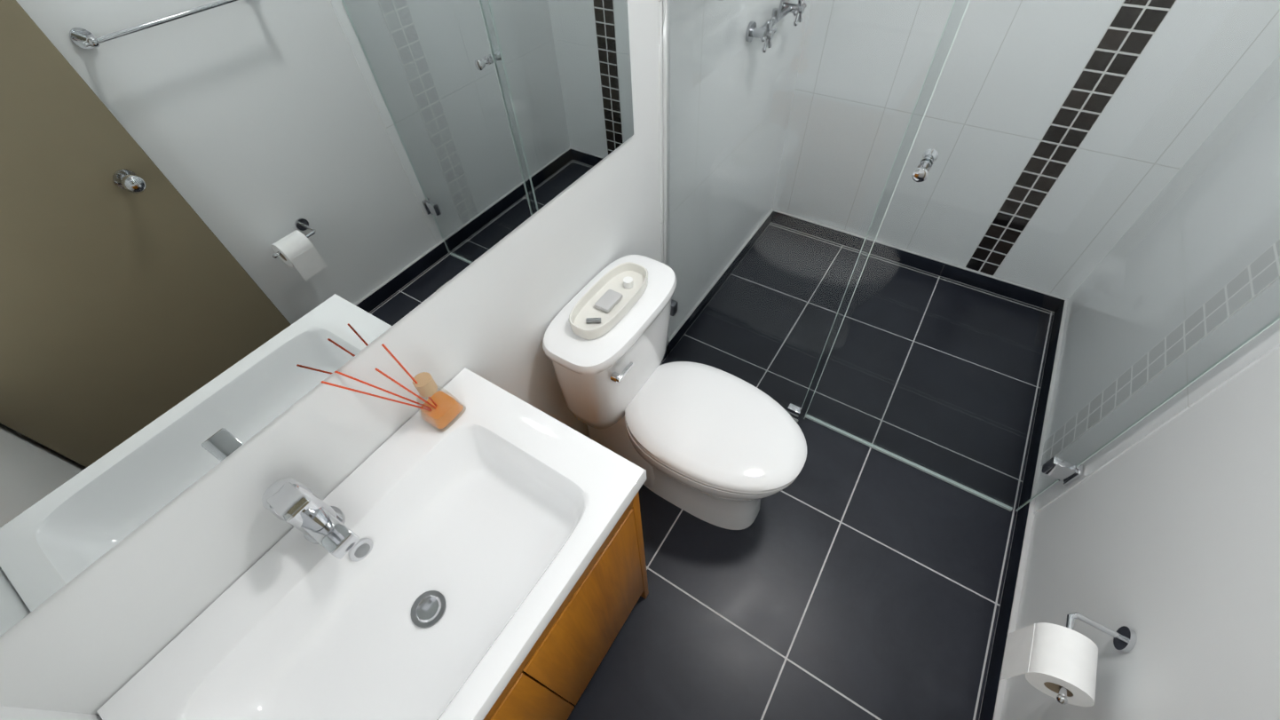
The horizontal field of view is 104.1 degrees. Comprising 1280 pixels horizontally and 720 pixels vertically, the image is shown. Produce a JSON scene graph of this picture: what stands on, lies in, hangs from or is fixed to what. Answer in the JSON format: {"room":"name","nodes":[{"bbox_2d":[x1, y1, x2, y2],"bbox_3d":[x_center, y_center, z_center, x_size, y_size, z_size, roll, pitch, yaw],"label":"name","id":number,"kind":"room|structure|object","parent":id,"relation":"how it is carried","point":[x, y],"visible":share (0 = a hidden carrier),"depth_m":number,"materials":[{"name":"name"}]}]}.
{"room":"bathroom","nodes":[
{"label":"bathroom","id":0,"kind":"room"},
{"bbox_2d":[0,705,102,719],"bbox_3d":[-0.247,0.499,0.052,1.364,2.600,0.100,25,56,22],"label":"wall","id":1,"kind":"structure","parent":0,"point":[9,713],"depth_m":0.64,"materials":[{"name":"paint"}]},
{"bbox_2d":[0,0,661,714],"bbox_3d":[-0.115,-0.710,1.032,0.100,2.600,2.860,25,56,22],"label":"wall","id":2,"kind":"structure","parent":0,"point":[96,636],"depth_m":0.87,"materials":[{"name":"paint"}]},
{"bbox_2d":[0,0,633,636],"bbox_3d":[-0.415,-0.414,0.523,0.006,0.979,1.398,25,56,22],"label":"mirror","id":3,"kind":"object","parent":2,"relation":"attached to","point":[227,227],"visible":1,"depth_m":0.61,"materials":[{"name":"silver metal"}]},
{"bbox_2d":[662,209,773,362],"bbox_3d":[0.349,-0.339,2.332,0.016,0.080,1.284,25,56,22],"label":"baseboard","id":4,"kind":"structure","parent":2,"relation":"attached to","point":[749,243],"depth_m":2.33,"materials":[{"name":"tile"}]},
{"bbox_2d":[657,0,811,337],"bbox_3d":[0.355,-1.034,1.613,0.004,2.070,1.116,25,56,22],"label":"wall tiles","id":5,"kind":"structure","parent":2,"relation":"attached to","point":[760,183],"depth_m":1.76,"materials":[{"name":"white tile"}]},
{"bbox_2d":[745,0,806,52],"bbox_3d":[0.453,-1.161,1.588,0.077,0.219,0.384,25,56,22],"label":"shower valve","id":6,"kind":"object","parent":5,"relation":"attached to","point":[758,31],"depth_m":1.59,"materials":[{"name":"metal"}]},
{"bbox_2d":[567,222,1054,719],"bbox_3d":[0.555,0.433,1.807,1.564,0.100,2.860,25,56,22],"label":"floor","id":7,"kind":"structure","parent":0,"point":[844,578],"depth_m":1.63,"materials":[{"name":"tile"}]},
{"bbox_2d":[96,367,648,719],"bbox_3d":[-0.366,0.555,1.060,0.462,0.980,0.723,25,56,22],"label":"bathroom vanity","id":8,"kind":"object","parent":7,"relation":"on","point":[482,557],"visible":1,"depth_m":0.87,"materials":[{"name":"white ceramic"}]},
{"bbox_2d":[261,477,360,559],"bbox_3d":[-0.515,0.250,0.786,0.138,0.159,0.064,25,56,22],"label":"faucet","id":9,"kind":"object","parent":8,"relation":"on","point":[327,528],"depth_m":0.78,"materials":[{"name":"silver metal"}]},
{"bbox_2d":[320,343,466,431],"bbox_3d":[-0.431,0.058,0.888,0.095,0.238,0.161,25,56,22],"label":"diffuser","id":10,"kind":"object","parent":8,"relation":"on","point":[439,409],"visible":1,"depth_m":0.95,"materials":[{"name":"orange glass"}]},
{"bbox_2d":[542,254,806,529],"bbox_3d":[0.142,0.180,1.496,0.697,0.736,0.430,25,56,22],"label":"toilet","id":11,"kind":"object","parent":7,"relation":"on","point":[715,446],"visible":0.92,"depth_m":1.37,"materials":[{"name":"ceramic"}]},
{"bbox_2d":[568,261,647,339],"bbox_3d":[-0.076,-0.155,1.281,0.116,0.037,0.272,25,56,22],"label":"soap tray","id":12,"kind":"object","parent":11,"relation":"on","point":[606,303],"visible":1,"depth_m":1.28,"materials":[{"name":"ceramic"}]},
{"bbox_2d":[662,0,1279,511],"bbox_3d":[0.641,-0.430,1.072,1.355,2.121,0.103,25,56,22],"label":"glass","id":13,"kind":"object","parent":7,"relation":"on","point":[1063,472],"visible":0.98,"depth_m":1.17,"materials":[{"name":"clear glass"}]},
{"bbox_2d":[1000,346,1279,719],"bbox_3d":[1.115,-0.128,0.492,0.100,2.600,2.860,25,56,22],"label":"wall","id":14,"kind":"structure","parent":0,"point":[1163,542],"depth_m":0.94,"materials":[{"name":"paint"}]},
{"bbox_2d":[979,300,1067,719],"bbox_3d":[1.113,0.650,1.485,0.016,0.080,2.644,25,56,22],"label":"baseboard","id":15,"kind":"structure","parent":14,"relation":"attached to","point":[992,700],"depth_m":1.52,"materials":[{"name":"tile"}]},
{"bbox_2d":[1000,612,1137,706],"bbox_3d":[0.843,0.592,0.984,0.145,0.150,0.204,25,56,22],"label":"paper holder","id":16,"kind":"object","parent":14,"relation":"attached to","point":[1058,663],"visible":1,"depth_m":0.95,"materials":[{"name":"white paper"}]},
{"bbox_2d":[1033,53,1279,513],"bbox_3d":[1.497,-0.492,1.111,0.004,2.070,1.116,25,56,22],"label":"wall tiles","id":17,"kind":"structure","parent":14,"relation":"attached to","point":[1257,348],"depth_m":1.38,"materials":[{"name":"white tile"}]},
{"bbox_2d":[1039,238,1279,468],"bbox_3d":[1.321,-0.304,0.922,0.003,1.980,0.120,25,56,22],"label":"mosaic","id":18,"kind":"object","parent":17,"relation":"attached to","point":[1157,352],"depth_m":1.24},
{"bbox_3d":[1.247,-1.337,1.471,1.364,2.600,0.100,25,56,22],"label":"wall","id":19,"kind":"structure","parent":0,"visible":0},
{"bbox_2d":[772,0,1279,299],"bbox_3d":[1.229,-1.135,1.650,1.364,2.070,0.004,25,56,22],"label":"wall tiles","id":20,"kind":"structure","parent":19,"relation":"attached to","point":[1118,152],"depth_m":1.88,"materials":[{"name":"white tile"}]},
{"bbox_2d":[770,208,1067,312],"bbox_3d":[1.266,-0.502,2.416,1.356,0.080,0.012,25,56,22],"label":"baseboard","id":21,"kind":"structure","parent":20,"relation":"attached to","point":[913,256],"depth_m":2.37,"materials":[{"name":"tile"}]},
{"bbox_2d":[964,0,1177,276],"bbox_3d":[1.499,-1.026,1.501,0.120,1.980,0.003,25,56,22],"label":"mosaic","id":22,"kind":"object","parent":20,"relation":"attached to","point":[1083,116],"depth_m":1.74}
]}

